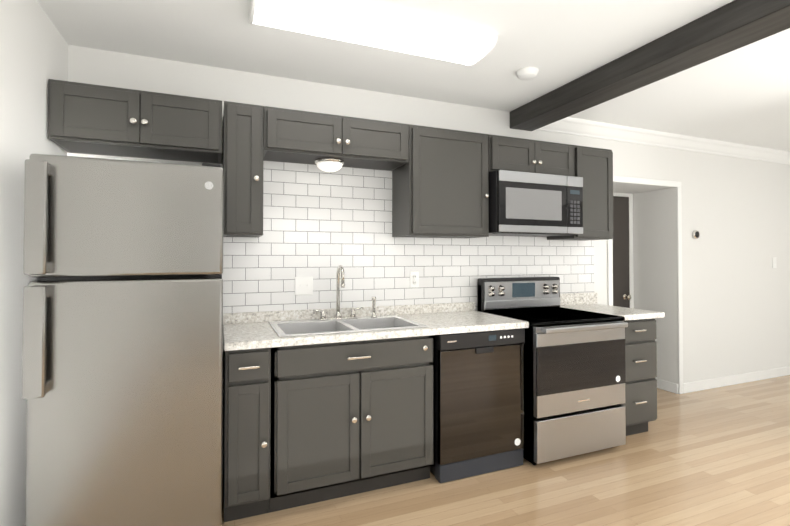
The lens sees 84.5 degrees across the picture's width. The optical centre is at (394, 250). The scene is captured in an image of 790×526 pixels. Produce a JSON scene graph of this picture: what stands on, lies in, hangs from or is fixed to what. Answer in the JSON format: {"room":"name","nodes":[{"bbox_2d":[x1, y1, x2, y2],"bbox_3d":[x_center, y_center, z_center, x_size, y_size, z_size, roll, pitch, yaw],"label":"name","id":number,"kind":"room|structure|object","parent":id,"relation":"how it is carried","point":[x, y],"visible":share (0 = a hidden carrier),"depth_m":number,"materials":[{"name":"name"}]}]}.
{"room":"kitchen","nodes":[
{"label":"kitchen","id":0,"kind":"room"},
{"bbox_2d":[0,0,67,525],"bbox_3d":[-0.600,0.070,-0.718,0.120,2.490,6.620,0,-1,-22],"label":"wall","id":1,"kind":"structure","parent":0,"point":[33,51],"depth_m":1.79,"materials":[{"name":"white paint"}]},
{"bbox_2d":[37,0,789,151],"bbox_3d":[3.042,-1.179,1.119,8.400,0.060,7.400,0,-1,-22],"label":"ceiling","id":2,"kind":"structure","parent":0,"point":[741,95],"depth_m":2.50,"materials":[{"name":"white paint"}]},
{"bbox_2d":[249,0,497,65],"bbox_3d":[-0.086,-1.098,2.202,1.225,0.070,0.312,0,-1,-22],"label":"ceiling light fixture","id":3,"kind":"object","parent":2,"relation":"attached to","point":[351,22],"visible":1,"depth_m":2.12,"materials":[{"name":"white"}]},
{"bbox_2d":[516,67,538,79],"bbox_3d":[0.831,-1.107,2.728,0.136,0.038,0.136,0,-1,-22],"label":"smoke detector","id":4,"kind":"object","parent":2,"relation":"attached to","point":[527,73],"visible":1,"depth_m":2.69,"materials":[{"name":"white plastic"}]},
{"bbox_2d":[510,0,789,130],"bbox_3d":[2.248,-1.090,0.523,0.220,0.135,6.499,0,-1,-22],"label":"ceiling beam","id":5,"kind":"structure","parent":2,"relation":"attached to","point":[730,27],"depth_m":2.33,"materials":[{"name":"brown wood"}]},
{"bbox_2d":[67,45,789,473],"bbox_3d":[1.806,0.139,4.133,8.240,2.490,0.550,0,-1,-22],"label":"wall","id":6,"kind":"structure","parent":0,"point":[735,285],"depth_m":4.33,"materials":[{"name":"white paint"}]},
{"bbox_2d":[48,79,221,163],"bbox_3d":[-1.360,-0.681,2.359,0.780,0.290,0.361,0,-1,-22],"label":"upper cabinet","id":7,"kind":"object","parent":6,"relation":"attached to","point":[84,118],"visible":1,"depth_m":2.23,"materials":[{"name":"grey paint"}]},
{"bbox_2d":[223,101,263,236],"bbox_3d":[-0.891,-0.454,2.543,0.211,0.738,0.353,0,-1,-22],"label":"upper cabinet","id":8,"kind":"object","parent":6,"relation":"attached to","point":[243,138],"visible":0.98,"depth_m":2.41,"materials":[{"name":"grey paint"}]},
{"bbox_2d":[263,106,408,170],"bbox_3d":[-0.374,-0.695,2.757,0.903,0.250,0.353,0,-1,-22],"label":"upper cabinet","id":9,"kind":"object","parent":6,"relation":"attached to","point":[298,136],"visible":0.98,"depth_m":2.63,"materials":[{"name":"grey paint"}]},
{"bbox_2d":[315,158,343,171],"bbox_3d":[-0.415,-0.534,2.757,0.188,0.070,0.188,0,-1,-22],"label":"under-cabinet light","id":10,"kind":"object","parent":9,"relation":"attached to","point":[329,164],"visible":1,"depth_m":2.70,"materials":[{"name":"white glass"}]},
{"bbox_2d":[222,161,593,312],"bbox_3d":[0.340,-0.056,3.237,3.025,1.025,0.008,0,-1,-22],"label":"tile backsplash","id":11,"kind":"structure","parent":6,"relation":"attached to","point":[320,226],"depth_m":2.98,"materials":[{"name":"white tile"}]},
{"bbox_2d":[295,277,312,294],"bbox_3d":[-0.594,0.231,2.841,0.118,0.118,0.014,0,-1,-22],"label":"double light switch","id":12,"kind":"object","parent":11,"relation":"attached to","point":[303,285],"visible":1,"depth_m":2.84,"materials":[{"name":"white plastic"}]},
{"bbox_2d":[410,271,418,287],"bbox_3d":[0.141,0.210,3.143,0.072,0.118,0.008,0,-1,-22],"label":"wall outlet","id":13,"kind":"object","parent":11,"relation":"attached to","point":[414,279],"visible":1,"depth_m":3.14,"materials":[{"name":"white plastic"}]},
{"bbox_2d":[392,124,489,237],"bbox_3d":[0.328,-0.456,3.040,0.608,0.720,0.353,0,-1,-22],"label":"upper cabinet","id":14,"kind":"object","parent":6,"relation":"attached to","point":[440,188],"visible":0.98,"depth_m":2.91,"materials":[{"name":"grey paint"}]},
{"bbox_2d":[488,134,573,175],"bbox_3d":[0.967,-0.683,3.303,0.768,0.260,0.353,0,-1,-22],"label":"upper cabinet","id":15,"kind":"object","parent":6,"relation":"attached to","point":[522,155],"visible":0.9,"depth_m":3.15,"materials":[{"name":"grey paint"}]},
{"bbox_2d":[488,170,582,236],"bbox_3d":[0.978,-0.333,3.276,0.750,0.433,0.404,0,-1,-22],"label":"microwave","id":16,"kind":"object","parent":15,"relation":"attached to","point":[531,204],"visible":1,"depth_m":3.07,"materials":[{"name":"silver metal"}]},
{"bbox_2d":[547,145,612,240],"bbox_3d":[1.505,-0.449,3.537,0.403,0.720,0.321,0,-1,-22],"label":"upper cabinet","id":17,"kind":"object","parent":6,"relation":"attached to","point":[593,167],"visible":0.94,"depth_m":3.40,"materials":[{"name":"grey paint"}]},
{"bbox_2d":[613,196,630,307],"bbox_3d":[2.161,0.402,4.464,0.754,1.950,0.077,0,-1,-22],"label":"hall door","id":18,"kind":"structure","parent":6,"relation":"in","point":[621,293],"depth_m":4.59,"materials":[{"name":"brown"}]},
{"bbox_2d":[613,192,633,307],"bbox_3d":[2.149,0.379,4.494,0.870,2.020,0.016,0,-1,-22],"label":"door frame","id":19,"kind":"structure","parent":6,"relation":"attached to","point":[631,273],"depth_m":4.64,"materials":[{"name":"white wood"}]},
{"bbox_2d":[607,175,682,393],"bbox_3d":[2.343,0.355,4.045,0.970,2.055,0.012,0,-1,-22],"label":"trim","id":20,"kind":"structure","parent":6,"relation":"attached to","point":[623,179],"depth_m":4.20,"materials":[{"name":"white wood"}]},
{"bbox_2d":[536,117,789,164],"bbox_3d":[3.384,-1.044,4.453,4.848,0.115,0.080,0,-1,-22],"label":"crown molding","id":21,"kind":"structure","parent":6,"relation":"attached to","point":[588,128],"depth_m":4.09,"materials":[{"name":"white wood"}]},
{"bbox_2d":[656,378,677,393],"bbox_3d":[2.642,1.340,4.421,0.012,0.095,0.478,0,-1,-22],"label":"baseboard","id":22,"kind":"structure","parent":6,"relation":"attached to","point":[661,384],"depth_m":4.29,"materials":[{"name":"white wood"}]},
{"bbox_2d":[692,230,699,238],"bbox_3d":[2.985,-0.159,4.307,0.084,0.084,0.026,0,-1,-22],"label":"thermostat","id":23,"kind":"object","parent":6,"relation":"attached to","point":[695,234],"visible":0.98,"depth_m":4.30,"materials":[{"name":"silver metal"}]},
{"bbox_2d":[683,366,789,392],"bbox_3d":[4.196,1.346,4.786,3.028,0.095,0.014,0,-1,-22],"label":"baseboard","id":24,"kind":"structure","parent":6,"relation":"attached to","point":[688,387],"depth_m":4.50,"materials":[{"name":"white wood"}]},
{"bbox_2d":[772,257,776,267],"bbox_3d":[4.200,0.133,4.805,0.072,0.118,0.014,0,-1,-22],"label":"light switch","id":25,"kind":"object","parent":6,"relation":"attached to","point":[774,264],"visible":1,"depth_m":4.80,"materials":[{"name":"white plastic"}]},
{"bbox_2d":[222,375,789,525],"bbox_3d":[3.042,1.371,1.083,8.400,0.060,7.400,0,-1,-22],"label":"floor","id":26,"kind":"structure","parent":0,"point":[719,456],"depth_m":2.51,"materials":[{"name":"brown wood"}]},
{"bbox_2d":[22,154,223,525],"bbox_3d":[-1.218,0.484,2.114,0.699,1.742,0.818,0,-1,-22],"label":"fridge","id":27,"kind":"object","parent":26,"relation":"on","point":[122,370],"visible":1,"depth_m":1.78,"materials":[{"name":"grey metal"}]},
{"bbox_2d":[223,347,282,521],"bbox_3d":[-0.814,0.923,2.421,0.258,0.872,0.602,0,-1,-22],"label":"base cabinet","id":28,"kind":"object","parent":26,"relation":"on","point":[252,378],"depth_m":2.15,"materials":[{"name":"grey paint"}]},
{"bbox_2d":[430,328,524,482],"bbox_3d":[0.435,0.932,2.902,0.604,0.868,0.593,0,-1,-22],"label":"dishwasher","id":29,"kind":"object","parent":26,"relation":"on","point":[479,403],"visible":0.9,"depth_m":2.62,"materials":[{"name":"black plastic"}]},
{"bbox_2d":[477,277,627,464],"bbox_3d":[1.109,0.789,3.119,0.760,1.162,0.726,0,-1,-22],"label":"range","id":30,"kind":"object","parent":26,"relation":"on","point":[575,377],"visible":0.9,"depth_m":2.84,"materials":[{"name":"silver metal"}]},
{"bbox_2d":[621,318,656,435],"bbox_3d":[1.639,0.937,3.421,0.438,0.872,0.602,0,-1,-22],"label":"base cabinet","id":31,"kind":"object","parent":26,"relation":"on","point":[640,404],"depth_m":3.16,"materials":[{"name":"grey paint"}]},
{"bbox_2d":[223,292,664,350],"bbox_3d":[0.471,0.422,2.934,3.035,0.140,0.634,0,-1,-22],"label":"countertop","id":32,"kind":"structure","parent":31,"relation":"on","point":[247,330],"depth_m":2.72,"materials":[{"name":"stone"}]},
{"bbox_2d":[268,265,427,336],"bbox_3d":[-0.297,0.355,2.614,0.844,0.531,0.526,0,-1,-22],"label":"sink","id":33,"kind":"object","parent":32,"relation":"in","point":[338,322],"visible":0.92,"depth_m":2.74,"materials":[{"name":"silver metal"}]}
]}

